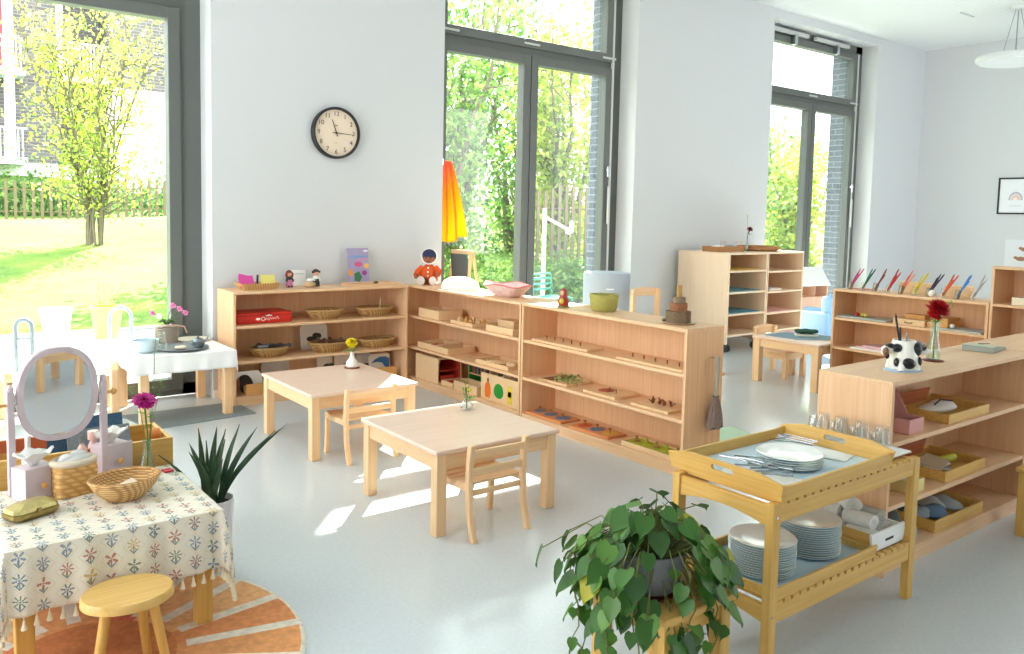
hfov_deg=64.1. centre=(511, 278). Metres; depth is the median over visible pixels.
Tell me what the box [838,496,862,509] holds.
cloth
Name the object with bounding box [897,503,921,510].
folded cloth
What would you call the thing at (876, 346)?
card
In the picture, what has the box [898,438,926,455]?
board
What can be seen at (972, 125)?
wall
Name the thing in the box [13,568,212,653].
table
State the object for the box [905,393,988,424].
crate
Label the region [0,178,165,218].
picket fence
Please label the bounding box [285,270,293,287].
doll
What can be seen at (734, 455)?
fork
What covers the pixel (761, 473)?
fork
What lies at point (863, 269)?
pencil
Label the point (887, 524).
cloth
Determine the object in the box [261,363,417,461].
table
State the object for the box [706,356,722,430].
broom
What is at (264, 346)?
animal
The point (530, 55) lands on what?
window
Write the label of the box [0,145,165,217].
clipped hedge
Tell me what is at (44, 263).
lawn
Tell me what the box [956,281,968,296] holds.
pencil
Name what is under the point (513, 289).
bowl
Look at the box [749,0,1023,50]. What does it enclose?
ceiling
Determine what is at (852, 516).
cloth
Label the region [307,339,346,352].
basket
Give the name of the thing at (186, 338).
round plate
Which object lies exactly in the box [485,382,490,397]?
picture
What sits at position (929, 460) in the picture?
paper sheet
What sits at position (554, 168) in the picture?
tree
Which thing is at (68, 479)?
basket
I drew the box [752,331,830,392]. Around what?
table
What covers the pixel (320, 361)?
photo card
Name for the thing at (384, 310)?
basket
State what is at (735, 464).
spoon
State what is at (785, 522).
plate
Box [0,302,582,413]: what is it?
terrace
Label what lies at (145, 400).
dahlia
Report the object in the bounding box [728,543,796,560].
plate
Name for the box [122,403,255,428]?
floor mat
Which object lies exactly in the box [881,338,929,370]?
pot
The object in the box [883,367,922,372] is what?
doily
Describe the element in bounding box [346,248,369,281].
picture book
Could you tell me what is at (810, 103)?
window
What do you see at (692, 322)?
round plate
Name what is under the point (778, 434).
fork
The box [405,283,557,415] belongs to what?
bookshelf
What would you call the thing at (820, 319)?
armchair
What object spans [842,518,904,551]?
crate
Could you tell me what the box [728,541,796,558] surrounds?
plate
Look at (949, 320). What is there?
box
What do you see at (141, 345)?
enamel bowl
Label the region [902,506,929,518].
folded cloth
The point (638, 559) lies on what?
trailing plant
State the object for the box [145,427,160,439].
roller
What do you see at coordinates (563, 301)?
doll
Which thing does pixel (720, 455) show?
knife
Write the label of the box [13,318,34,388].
hoop
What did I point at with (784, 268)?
shelf
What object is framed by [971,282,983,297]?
pencil
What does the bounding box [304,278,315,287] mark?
cloth bag
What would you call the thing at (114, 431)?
tissue
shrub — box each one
[444,245,512,289]
[502,244,585,303]
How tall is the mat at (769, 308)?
0.008 m
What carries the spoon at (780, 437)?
in the pouch at (828, 454)
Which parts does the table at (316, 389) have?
leg, leg, leg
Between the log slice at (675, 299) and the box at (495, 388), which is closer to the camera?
the log slice at (675, 299)
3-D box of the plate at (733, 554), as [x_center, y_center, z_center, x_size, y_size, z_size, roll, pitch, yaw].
[0.897,0.985,2.940,0.236,0.014,0.236,-2,6,-37]
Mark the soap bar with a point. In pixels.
(181, 346)
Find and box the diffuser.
[978,56,1023,67]
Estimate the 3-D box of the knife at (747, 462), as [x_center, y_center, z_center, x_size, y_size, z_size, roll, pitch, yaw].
[0.920,0.668,2.913,0.160,0.010,0.012,4,5,29]
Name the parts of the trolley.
leg, rail, rail, leg, long rail, long rail, leg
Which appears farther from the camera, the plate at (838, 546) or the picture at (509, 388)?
the picture at (509, 388)
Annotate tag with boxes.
[161,468,173,472]
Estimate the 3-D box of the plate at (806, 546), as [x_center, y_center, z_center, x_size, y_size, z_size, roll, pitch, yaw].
[1.127,0.985,3.118,0.236,0.014,0.236,-2,6,-37]
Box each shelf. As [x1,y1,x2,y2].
[678,250,767,351]
[727,250,803,338]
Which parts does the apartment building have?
red panel, balcony railing, balcony railing, balcony frame, loggia railing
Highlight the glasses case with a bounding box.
[2,495,58,522]
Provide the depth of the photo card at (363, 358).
7.15 m
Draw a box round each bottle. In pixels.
[22,435,30,463]
[77,443,87,451]
[87,429,98,448]
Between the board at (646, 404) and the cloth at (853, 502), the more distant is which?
the board at (646, 404)
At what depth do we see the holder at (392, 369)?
7.03 m
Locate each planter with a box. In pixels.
[38,306,72,341]
[89,283,122,338]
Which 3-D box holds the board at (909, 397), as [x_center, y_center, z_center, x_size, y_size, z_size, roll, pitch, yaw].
[2.006,0.588,4.088,0.300,0.069,0.023,-2,6,-37]
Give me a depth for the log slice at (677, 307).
4.85 m
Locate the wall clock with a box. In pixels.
[311,107,359,158]
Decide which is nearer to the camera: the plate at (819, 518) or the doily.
the plate at (819, 518)
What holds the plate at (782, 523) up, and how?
on the plate at (788, 528)
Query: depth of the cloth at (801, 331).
7.56 m
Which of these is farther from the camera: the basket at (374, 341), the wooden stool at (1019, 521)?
the basket at (374, 341)
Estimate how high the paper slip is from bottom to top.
0.017 m
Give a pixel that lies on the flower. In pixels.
(749, 228)
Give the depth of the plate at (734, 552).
2.85 m
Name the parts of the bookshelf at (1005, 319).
panel, shelf, panel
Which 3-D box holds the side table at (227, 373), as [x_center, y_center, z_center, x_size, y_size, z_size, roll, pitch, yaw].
[-2.489,0.734,6.029,0.655,0.470,0.720,-2,6,-37]
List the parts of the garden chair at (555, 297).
backrest, seat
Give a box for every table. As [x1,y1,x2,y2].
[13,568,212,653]
[118,365,232,423]
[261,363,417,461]
[361,401,558,537]
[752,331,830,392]
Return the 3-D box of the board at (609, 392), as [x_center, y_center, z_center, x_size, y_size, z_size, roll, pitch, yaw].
[0.652,0.733,5.374,0.230,0.046,0.300,-2,6,-37]
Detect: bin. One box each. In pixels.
[583,271,629,310]
[888,509,916,540]
[889,476,924,493]
[893,388,923,434]
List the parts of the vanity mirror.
post, drawer, drawer knob, mirror frame, mirror pane, post, knob, drawer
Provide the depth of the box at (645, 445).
5.01 m
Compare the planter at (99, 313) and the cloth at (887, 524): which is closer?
the cloth at (887, 524)
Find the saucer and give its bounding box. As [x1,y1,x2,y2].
[647,581,682,601]
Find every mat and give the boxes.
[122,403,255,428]
[719,426,750,440]
[728,307,759,313]
[729,286,760,291]
[730,266,760,270]
[764,332,830,340]
[767,306,795,312]
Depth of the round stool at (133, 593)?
2.59 m
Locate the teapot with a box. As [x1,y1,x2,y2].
[190,336,208,347]
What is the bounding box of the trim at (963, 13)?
[960,12,974,17]
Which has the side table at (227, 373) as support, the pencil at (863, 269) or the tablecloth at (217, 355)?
the tablecloth at (217, 355)
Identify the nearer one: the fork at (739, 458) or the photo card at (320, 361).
the fork at (739, 458)
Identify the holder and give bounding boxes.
[244,383,263,395]
[377,366,396,374]
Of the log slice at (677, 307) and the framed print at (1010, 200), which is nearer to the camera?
the log slice at (677, 307)
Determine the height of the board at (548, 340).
0.040 m
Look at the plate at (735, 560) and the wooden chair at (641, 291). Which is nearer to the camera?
the plate at (735, 560)
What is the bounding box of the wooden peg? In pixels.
[676,285,681,296]
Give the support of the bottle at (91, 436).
in the crate at (163, 446)
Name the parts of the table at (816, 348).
leg, leg, leg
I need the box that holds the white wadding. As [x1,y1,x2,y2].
[57,449,89,461]
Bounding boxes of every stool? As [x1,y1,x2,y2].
[79,573,173,653]
[592,569,735,653]
[1014,464,1023,536]
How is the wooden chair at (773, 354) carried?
on the floor
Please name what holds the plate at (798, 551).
on the plate at (837, 553)
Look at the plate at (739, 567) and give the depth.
2.85 m
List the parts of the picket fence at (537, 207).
rail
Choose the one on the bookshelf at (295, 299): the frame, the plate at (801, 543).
the frame
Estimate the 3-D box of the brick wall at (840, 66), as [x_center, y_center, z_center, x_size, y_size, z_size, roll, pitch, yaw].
[-0.260,-1.383,8.551,16.680,4.590,0.330,-2,6,-37]
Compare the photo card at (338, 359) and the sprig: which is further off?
the photo card at (338, 359)
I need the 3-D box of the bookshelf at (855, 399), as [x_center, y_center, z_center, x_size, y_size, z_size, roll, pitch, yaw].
[2.029,0.813,3.987,1.420,0.838,0.340,-2,6,-37]
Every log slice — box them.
[665,310,690,323]
[670,302,687,311]
[673,297,685,302]
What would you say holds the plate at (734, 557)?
on the plate at (735, 560)
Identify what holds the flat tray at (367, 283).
on the bookshelf at (295, 299)
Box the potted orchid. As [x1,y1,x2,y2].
[149,303,187,324]
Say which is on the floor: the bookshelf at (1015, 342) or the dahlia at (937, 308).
the bookshelf at (1015, 342)
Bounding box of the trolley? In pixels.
[672,455,919,653]
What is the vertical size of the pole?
1.620 m
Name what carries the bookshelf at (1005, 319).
on the floor
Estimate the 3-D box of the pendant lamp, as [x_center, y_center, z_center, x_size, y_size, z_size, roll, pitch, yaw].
[6.214,-3.014,10.073,0.870,0.693,0.870,-2,6,-37]
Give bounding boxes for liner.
[708,437,868,479]
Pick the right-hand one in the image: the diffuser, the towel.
the diffuser
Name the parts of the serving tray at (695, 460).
handle, handle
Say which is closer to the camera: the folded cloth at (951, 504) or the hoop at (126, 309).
the folded cloth at (951, 504)
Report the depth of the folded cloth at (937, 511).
3.93 m
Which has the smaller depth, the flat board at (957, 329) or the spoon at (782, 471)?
the spoon at (782, 471)
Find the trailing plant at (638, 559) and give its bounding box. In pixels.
[535,488,743,653]
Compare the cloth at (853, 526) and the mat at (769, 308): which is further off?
the mat at (769, 308)
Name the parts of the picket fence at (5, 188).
rail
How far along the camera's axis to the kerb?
9.71 m
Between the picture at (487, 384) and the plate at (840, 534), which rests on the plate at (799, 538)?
the plate at (840, 534)
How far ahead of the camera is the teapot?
5.90 m
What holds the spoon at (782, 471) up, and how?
on the napkin at (782, 480)
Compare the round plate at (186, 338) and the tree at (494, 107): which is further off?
the tree at (494, 107)
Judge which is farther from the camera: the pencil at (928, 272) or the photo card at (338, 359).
the photo card at (338, 359)
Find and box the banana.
[938,453,956,461]
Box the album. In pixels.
[962,343,1005,353]
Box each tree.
[0,0,165,245]
[444,0,550,276]
[446,0,574,269]
[455,0,589,258]
[489,0,592,268]
[765,116,798,248]
[765,119,828,247]
[765,136,828,266]
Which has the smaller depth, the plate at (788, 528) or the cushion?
the plate at (788, 528)
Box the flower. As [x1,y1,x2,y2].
[746,215,752,250]
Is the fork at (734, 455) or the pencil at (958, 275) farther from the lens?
the pencil at (958, 275)
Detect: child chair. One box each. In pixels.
[324,383,398,465]
[447,435,530,543]
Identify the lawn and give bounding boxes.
[0,175,824,334]
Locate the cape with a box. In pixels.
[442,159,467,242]
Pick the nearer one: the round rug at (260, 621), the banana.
the round rug at (260, 621)
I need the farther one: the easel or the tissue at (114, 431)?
the easel
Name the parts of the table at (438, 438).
leg, leg, leg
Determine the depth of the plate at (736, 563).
2.85 m
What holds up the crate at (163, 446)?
on the floor
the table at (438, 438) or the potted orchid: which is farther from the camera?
the potted orchid
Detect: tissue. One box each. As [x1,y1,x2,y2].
[12,446,53,465]
[93,425,127,442]
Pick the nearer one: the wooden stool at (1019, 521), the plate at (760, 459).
the plate at (760, 459)
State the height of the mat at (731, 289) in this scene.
0.008 m
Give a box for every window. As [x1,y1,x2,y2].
[14,0,201,412]
[442,0,622,295]
[771,25,862,287]
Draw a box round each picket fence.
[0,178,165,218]
[513,181,587,267]
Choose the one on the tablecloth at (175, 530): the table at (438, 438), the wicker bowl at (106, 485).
the wicker bowl at (106, 485)
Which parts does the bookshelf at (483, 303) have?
panel, shelf, shelf, shelf, panel, panel, toy bookcase, toy shelf, panel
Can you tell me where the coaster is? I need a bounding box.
[922,358,943,362]
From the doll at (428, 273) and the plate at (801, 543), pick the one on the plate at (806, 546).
the plate at (801, 543)
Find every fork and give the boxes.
[734,455,776,460]
[739,458,775,468]
[750,467,791,468]
[761,473,792,476]
[773,439,812,445]
[778,434,814,443]
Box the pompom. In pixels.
[928,290,935,296]
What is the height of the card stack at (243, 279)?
0.109 m
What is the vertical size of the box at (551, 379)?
0.016 m
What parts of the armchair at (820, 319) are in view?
armrest, armrest, backrest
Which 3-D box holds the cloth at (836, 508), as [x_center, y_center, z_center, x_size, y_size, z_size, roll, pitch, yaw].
[1.287,0.935,3.341,0.077,0.063,0.119,-3,6,-43]
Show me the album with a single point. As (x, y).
(977, 347)
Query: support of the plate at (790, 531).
on the plate at (840, 534)
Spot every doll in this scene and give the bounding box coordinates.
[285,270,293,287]
[312,269,320,285]
[413,248,441,285]
[558,288,568,307]
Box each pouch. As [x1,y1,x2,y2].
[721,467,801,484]
[784,442,852,461]
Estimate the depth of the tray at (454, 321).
6.53 m
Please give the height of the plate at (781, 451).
0.014 m
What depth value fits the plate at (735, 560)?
2.85 m
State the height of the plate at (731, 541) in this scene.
0.014 m
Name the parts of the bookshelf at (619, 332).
panel, shelf, shelf, shelf, panel, panel, panel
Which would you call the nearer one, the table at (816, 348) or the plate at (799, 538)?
the plate at (799, 538)
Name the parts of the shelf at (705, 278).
panel, panel, shelf, shelf, shelf, panel, shelf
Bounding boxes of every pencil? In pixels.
[849,269,863,287]
[895,313,899,340]
[913,275,922,292]
[914,272,928,293]
[942,275,958,296]
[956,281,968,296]
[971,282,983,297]
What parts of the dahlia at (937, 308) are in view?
stem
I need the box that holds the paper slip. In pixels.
[120,477,136,483]
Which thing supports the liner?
in the serving tray at (695, 460)
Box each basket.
[48,452,97,499]
[233,281,280,289]
[247,345,288,357]
[305,307,344,319]
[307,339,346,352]
[354,305,393,315]
[357,335,394,347]
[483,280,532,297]
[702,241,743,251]
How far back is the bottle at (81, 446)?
3.24 m
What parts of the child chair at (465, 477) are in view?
seat rail, leg, seat, leg, leg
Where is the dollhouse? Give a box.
[801,267,830,310]
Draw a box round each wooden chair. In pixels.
[630,287,660,315]
[752,324,805,379]
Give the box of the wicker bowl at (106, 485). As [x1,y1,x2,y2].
[87,466,160,502]
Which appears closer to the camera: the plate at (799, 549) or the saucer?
the saucer
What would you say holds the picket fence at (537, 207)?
on the lawn
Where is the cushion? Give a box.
[441,276,479,290]
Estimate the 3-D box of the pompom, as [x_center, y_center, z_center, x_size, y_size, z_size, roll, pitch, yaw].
[3.349,0.116,6.528,0.056,0.056,0.056,-2,6,-37]
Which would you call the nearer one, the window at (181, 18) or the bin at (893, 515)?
the bin at (893, 515)
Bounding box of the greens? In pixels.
[554,372,581,385]
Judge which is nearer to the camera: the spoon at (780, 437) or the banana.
the spoon at (780, 437)
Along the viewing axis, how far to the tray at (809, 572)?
2.94 m
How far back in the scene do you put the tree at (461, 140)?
14.28 m
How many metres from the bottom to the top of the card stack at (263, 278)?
0.101 m
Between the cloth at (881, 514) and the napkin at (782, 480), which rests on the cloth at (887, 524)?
the cloth at (881, 514)
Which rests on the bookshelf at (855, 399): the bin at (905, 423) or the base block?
the bin at (905, 423)
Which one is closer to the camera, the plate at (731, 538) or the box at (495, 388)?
the plate at (731, 538)
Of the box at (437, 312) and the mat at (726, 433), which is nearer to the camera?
the mat at (726, 433)
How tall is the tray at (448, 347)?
0.060 m
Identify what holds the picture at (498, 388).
attached to the box at (495, 388)
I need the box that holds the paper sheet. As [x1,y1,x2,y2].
[920,453,948,470]
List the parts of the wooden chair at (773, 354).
leg, backrest, leg, seat, seat frame, leg, leg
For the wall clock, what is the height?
0.430 m
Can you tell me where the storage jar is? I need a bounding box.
[154,324,187,343]
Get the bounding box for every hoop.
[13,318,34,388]
[107,306,132,351]
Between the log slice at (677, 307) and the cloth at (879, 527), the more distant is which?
the log slice at (677, 307)
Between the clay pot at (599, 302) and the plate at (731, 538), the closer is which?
the plate at (731, 538)
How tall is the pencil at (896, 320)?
0.193 m
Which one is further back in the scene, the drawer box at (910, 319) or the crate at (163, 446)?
the drawer box at (910, 319)
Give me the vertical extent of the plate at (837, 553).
0.014 m
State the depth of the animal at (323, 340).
6.69 m
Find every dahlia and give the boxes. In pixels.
[129,337,165,465]
[924,299,953,357]
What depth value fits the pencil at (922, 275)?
6.60 m
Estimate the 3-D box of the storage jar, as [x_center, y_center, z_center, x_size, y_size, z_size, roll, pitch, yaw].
[-2.574,0.405,6.160,0.220,0.141,0.171,-2,6,-37]
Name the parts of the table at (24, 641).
leg, leg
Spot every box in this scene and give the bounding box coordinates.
[415,352,461,383]
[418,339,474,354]
[419,306,462,319]
[441,378,464,387]
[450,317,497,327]
[453,378,480,396]
[476,356,517,370]
[481,372,517,408]
[486,318,518,335]
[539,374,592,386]
[621,435,679,460]
[893,313,930,326]
[898,281,933,294]
[927,316,959,327]
[944,285,974,297]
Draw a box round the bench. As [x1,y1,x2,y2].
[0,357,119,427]
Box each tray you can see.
[156,342,208,351]
[341,281,401,286]
[668,424,895,502]
[686,523,877,600]
[737,245,778,250]
[836,314,892,322]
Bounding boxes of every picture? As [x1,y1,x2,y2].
[239,375,252,392]
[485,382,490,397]
[494,384,502,398]
[507,386,511,404]
[1004,239,1023,266]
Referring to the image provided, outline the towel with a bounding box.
[794,333,818,336]
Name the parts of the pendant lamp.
lamp shade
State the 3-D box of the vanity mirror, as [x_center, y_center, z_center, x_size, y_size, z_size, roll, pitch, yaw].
[-1.670,0.518,3.095,0.189,0.536,0.485,4,6,35]
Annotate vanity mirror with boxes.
[0,346,132,500]
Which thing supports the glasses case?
on the tablecloth at (175, 530)
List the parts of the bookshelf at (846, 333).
panel, shelf, shelf, panel, panel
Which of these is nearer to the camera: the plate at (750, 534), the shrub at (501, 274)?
the plate at (750, 534)
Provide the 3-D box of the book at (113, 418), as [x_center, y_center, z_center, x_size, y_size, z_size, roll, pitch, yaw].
[-1.813,0.721,3.484,0.300,0.260,0.112,-2,6,-37]
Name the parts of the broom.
broom handle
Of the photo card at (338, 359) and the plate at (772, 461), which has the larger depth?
the photo card at (338, 359)
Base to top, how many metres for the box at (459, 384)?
0.075 m
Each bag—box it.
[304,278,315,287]
[919,399,956,412]
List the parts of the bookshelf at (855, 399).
panel, panel, panel, shelf, shelf, shelf, panel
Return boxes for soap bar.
[175,345,186,348]
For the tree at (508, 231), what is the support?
on the lawn
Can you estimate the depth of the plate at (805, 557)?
3.02 m
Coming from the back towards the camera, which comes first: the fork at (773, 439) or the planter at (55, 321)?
the planter at (55, 321)
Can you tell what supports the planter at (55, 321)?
on the terrace
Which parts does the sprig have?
stem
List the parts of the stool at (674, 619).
leg, leg, leg, leg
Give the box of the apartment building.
[0,0,165,192]
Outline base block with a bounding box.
[506,361,517,366]
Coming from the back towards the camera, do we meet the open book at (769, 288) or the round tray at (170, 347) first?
the open book at (769, 288)
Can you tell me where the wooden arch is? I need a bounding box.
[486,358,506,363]
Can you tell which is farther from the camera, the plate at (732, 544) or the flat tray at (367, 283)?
the flat tray at (367, 283)
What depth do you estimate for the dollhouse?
11.22 m
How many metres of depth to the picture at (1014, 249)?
6.04 m
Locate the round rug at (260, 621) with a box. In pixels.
[2,574,305,653]
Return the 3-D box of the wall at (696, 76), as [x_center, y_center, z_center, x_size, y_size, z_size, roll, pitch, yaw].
[-0.018,-1.253,8.243,16.680,4.190,0.310,-2,6,-37]
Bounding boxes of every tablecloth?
[0,464,237,653]
[108,339,237,383]
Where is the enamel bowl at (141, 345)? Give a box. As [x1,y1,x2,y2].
[131,338,158,352]
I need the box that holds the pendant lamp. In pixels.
[975,4,1023,67]
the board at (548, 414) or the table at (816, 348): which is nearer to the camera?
the board at (548, 414)
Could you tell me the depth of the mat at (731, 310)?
9.47 m
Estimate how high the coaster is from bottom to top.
0.006 m
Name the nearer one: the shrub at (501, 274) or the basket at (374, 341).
the basket at (374, 341)
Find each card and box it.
[300,323,327,349]
[316,356,333,366]
[334,354,349,365]
[355,352,370,365]
[849,345,880,352]
[856,344,880,350]
[863,344,883,348]
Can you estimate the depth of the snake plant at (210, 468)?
3.39 m
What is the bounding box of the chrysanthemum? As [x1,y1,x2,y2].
[345,337,360,354]
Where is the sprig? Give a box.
[461,378,476,407]
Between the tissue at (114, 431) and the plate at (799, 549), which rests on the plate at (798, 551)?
the plate at (799, 549)
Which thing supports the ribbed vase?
on the coaster
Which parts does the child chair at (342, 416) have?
leg, seat rail, leg, seat, leg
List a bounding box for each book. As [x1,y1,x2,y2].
[45,412,122,453]
[67,423,130,450]
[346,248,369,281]
[768,287,781,290]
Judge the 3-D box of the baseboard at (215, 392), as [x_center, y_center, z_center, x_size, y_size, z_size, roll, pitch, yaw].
[0.034,0.817,8.279,16.080,0.060,0.012,-2,6,-37]
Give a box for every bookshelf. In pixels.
[217,284,407,405]
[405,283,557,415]
[520,301,723,474]
[816,345,1023,577]
[829,287,989,367]
[961,333,1023,351]
[988,266,1023,338]
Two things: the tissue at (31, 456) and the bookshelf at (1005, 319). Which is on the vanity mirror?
the tissue at (31, 456)
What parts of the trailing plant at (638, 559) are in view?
pot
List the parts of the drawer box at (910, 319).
lid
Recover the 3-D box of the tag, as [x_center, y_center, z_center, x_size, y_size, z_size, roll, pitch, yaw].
[-1.392,0.774,3.307,0.040,0.006,0.036,5,6,42]
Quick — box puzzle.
[369,353,389,367]
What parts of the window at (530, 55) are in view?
handle, opener lever, opener rod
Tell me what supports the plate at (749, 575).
on the tray at (809, 572)
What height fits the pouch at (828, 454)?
0.023 m
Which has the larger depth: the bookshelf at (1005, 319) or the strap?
the bookshelf at (1005, 319)
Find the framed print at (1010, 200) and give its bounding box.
[996,177,1023,213]
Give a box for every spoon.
[735,464,777,469]
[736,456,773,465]
[753,470,791,472]
[776,436,811,444]
[782,434,817,442]
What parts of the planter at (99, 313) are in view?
pot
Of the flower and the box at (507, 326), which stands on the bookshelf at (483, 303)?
the box at (507, 326)
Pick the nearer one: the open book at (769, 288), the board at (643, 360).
the board at (643, 360)
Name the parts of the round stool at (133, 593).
leg, leg, seat, leg, leg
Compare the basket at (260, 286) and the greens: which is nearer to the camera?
the greens
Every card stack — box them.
[238,274,253,287]
[260,274,275,282]
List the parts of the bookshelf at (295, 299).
panel, panel, panel, shelf, shelf, shelf, panel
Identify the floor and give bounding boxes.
[0,332,1023,653]
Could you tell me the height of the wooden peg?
0.070 m
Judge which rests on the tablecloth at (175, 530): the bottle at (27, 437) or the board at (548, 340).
the bottle at (27, 437)
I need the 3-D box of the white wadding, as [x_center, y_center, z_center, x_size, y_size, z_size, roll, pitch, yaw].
[-1.621,0.663,3.025,0.076,0.054,0.116,5,6,40]
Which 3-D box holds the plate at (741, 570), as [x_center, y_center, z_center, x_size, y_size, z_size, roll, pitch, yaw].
[0.895,1.027,2.942,0.236,0.014,0.236,-2,6,-37]
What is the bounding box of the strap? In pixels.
[934,399,952,404]
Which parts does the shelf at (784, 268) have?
panel, panel, shelf, shelf, shelf, panel, shelf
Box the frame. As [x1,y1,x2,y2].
[291,270,305,285]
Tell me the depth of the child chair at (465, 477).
3.85 m
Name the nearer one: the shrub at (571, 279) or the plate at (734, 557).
the plate at (734, 557)
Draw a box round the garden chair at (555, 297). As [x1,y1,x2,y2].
[533,272,572,302]
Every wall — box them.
[200,0,925,397]
[586,0,847,294]
[912,37,1023,298]
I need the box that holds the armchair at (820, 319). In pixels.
[800,294,832,335]
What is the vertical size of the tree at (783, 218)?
3.823 m
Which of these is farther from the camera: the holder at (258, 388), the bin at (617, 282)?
the bin at (617, 282)
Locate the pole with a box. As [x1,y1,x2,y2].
[541,208,573,294]
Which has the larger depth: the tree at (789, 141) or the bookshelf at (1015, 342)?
the tree at (789, 141)
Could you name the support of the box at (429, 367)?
on the bookshelf at (483, 303)
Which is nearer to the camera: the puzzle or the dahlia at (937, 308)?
the dahlia at (937, 308)
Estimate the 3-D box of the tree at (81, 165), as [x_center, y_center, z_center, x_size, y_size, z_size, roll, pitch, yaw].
[-8.443,-3.448,16.264,3.327,6.027,3.828,2,5,11]
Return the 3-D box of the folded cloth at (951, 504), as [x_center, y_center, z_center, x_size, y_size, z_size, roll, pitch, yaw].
[2.175,1.120,4.091,0.120,0.058,0.160,-1,5,-23]
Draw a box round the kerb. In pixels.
[0,299,582,338]
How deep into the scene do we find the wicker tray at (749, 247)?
9.71 m
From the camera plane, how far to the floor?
3.64 m
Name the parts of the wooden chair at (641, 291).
leg, backrest, leg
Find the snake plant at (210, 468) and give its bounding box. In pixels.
[158,423,287,573]
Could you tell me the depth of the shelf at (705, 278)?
9.43 m
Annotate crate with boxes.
[0,422,172,491]
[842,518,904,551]
[896,490,982,532]
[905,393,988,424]
[914,444,985,482]
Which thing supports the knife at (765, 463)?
on the napkin at (782, 480)
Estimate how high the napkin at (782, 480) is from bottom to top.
0.023 m
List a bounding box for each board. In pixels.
[236,370,261,383]
[260,360,289,382]
[525,406,579,423]
[532,336,603,351]
[569,420,626,439]
[583,386,639,399]
[616,353,683,372]
[631,398,681,414]
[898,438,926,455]
[899,387,929,404]
[933,327,984,334]
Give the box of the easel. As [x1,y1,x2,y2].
[449,246,478,284]
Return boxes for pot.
[589,293,618,311]
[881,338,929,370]
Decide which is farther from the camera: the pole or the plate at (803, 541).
the pole
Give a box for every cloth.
[794,328,817,333]
[820,502,843,517]
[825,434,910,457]
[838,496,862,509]
[841,508,878,529]
[845,523,877,533]
[861,504,885,524]
[875,524,886,530]
[882,521,892,526]
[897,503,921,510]
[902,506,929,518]
[917,495,945,507]
[924,503,947,519]
[935,494,962,510]
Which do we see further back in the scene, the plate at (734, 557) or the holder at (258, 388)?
the holder at (258, 388)
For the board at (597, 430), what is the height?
0.054 m
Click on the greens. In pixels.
(570, 375)
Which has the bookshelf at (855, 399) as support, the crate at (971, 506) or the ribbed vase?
the crate at (971, 506)
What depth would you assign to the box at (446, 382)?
6.78 m
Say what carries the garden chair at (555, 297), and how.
on the terrace
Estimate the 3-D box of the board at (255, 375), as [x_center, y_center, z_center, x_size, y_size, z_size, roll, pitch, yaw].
[-2.054,0.799,6.316,0.250,0.175,0.014,-2,6,-37]
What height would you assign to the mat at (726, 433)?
0.008 m
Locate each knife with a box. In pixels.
[720,455,760,464]
[747,462,792,469]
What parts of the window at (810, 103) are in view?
actuator arm, actuator arm, opener lever, opener rod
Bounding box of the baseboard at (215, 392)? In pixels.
[213,336,737,397]
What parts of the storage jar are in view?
bent handle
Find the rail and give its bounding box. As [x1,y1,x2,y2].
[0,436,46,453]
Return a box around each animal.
[253,343,270,348]
[260,343,282,347]
[275,343,290,347]
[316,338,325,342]
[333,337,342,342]
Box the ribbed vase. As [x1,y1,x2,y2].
[346,351,357,367]
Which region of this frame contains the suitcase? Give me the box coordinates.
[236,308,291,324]
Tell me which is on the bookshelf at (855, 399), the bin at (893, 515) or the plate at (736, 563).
the bin at (893, 515)
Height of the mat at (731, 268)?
0.008 m
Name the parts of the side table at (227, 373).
leg, leg, leg, leg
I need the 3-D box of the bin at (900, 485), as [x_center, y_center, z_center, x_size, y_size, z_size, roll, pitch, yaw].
[1.735,0.869,3.740,0.130,0.150,0.240,-2,6,-37]
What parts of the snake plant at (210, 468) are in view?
pot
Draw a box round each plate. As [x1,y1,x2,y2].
[178,336,209,341]
[660,320,695,324]
[728,534,796,553]
[728,539,796,555]
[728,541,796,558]
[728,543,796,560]
[728,545,796,563]
[728,546,796,565]
[729,523,797,549]
[729,535,796,551]
[733,556,795,567]
[734,559,795,570]
[735,562,795,572]
[737,565,795,574]
[738,568,795,577]
[740,570,795,579]
[755,456,822,470]
[756,443,823,461]
[756,451,823,463]
[756,453,823,466]
[756,455,823,468]
[780,524,841,535]
[780,526,841,537]
[781,522,841,532]
[783,521,841,530]
[786,509,842,528]
[792,531,841,539]
[796,535,841,541]
[797,538,840,543]
[797,539,840,546]
[797,541,840,548]
[797,543,840,550]
[797,546,840,552]
[797,547,840,554]
[797,550,840,557]
[797,551,840,559]
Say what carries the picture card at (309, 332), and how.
on the bookshelf at (295, 299)

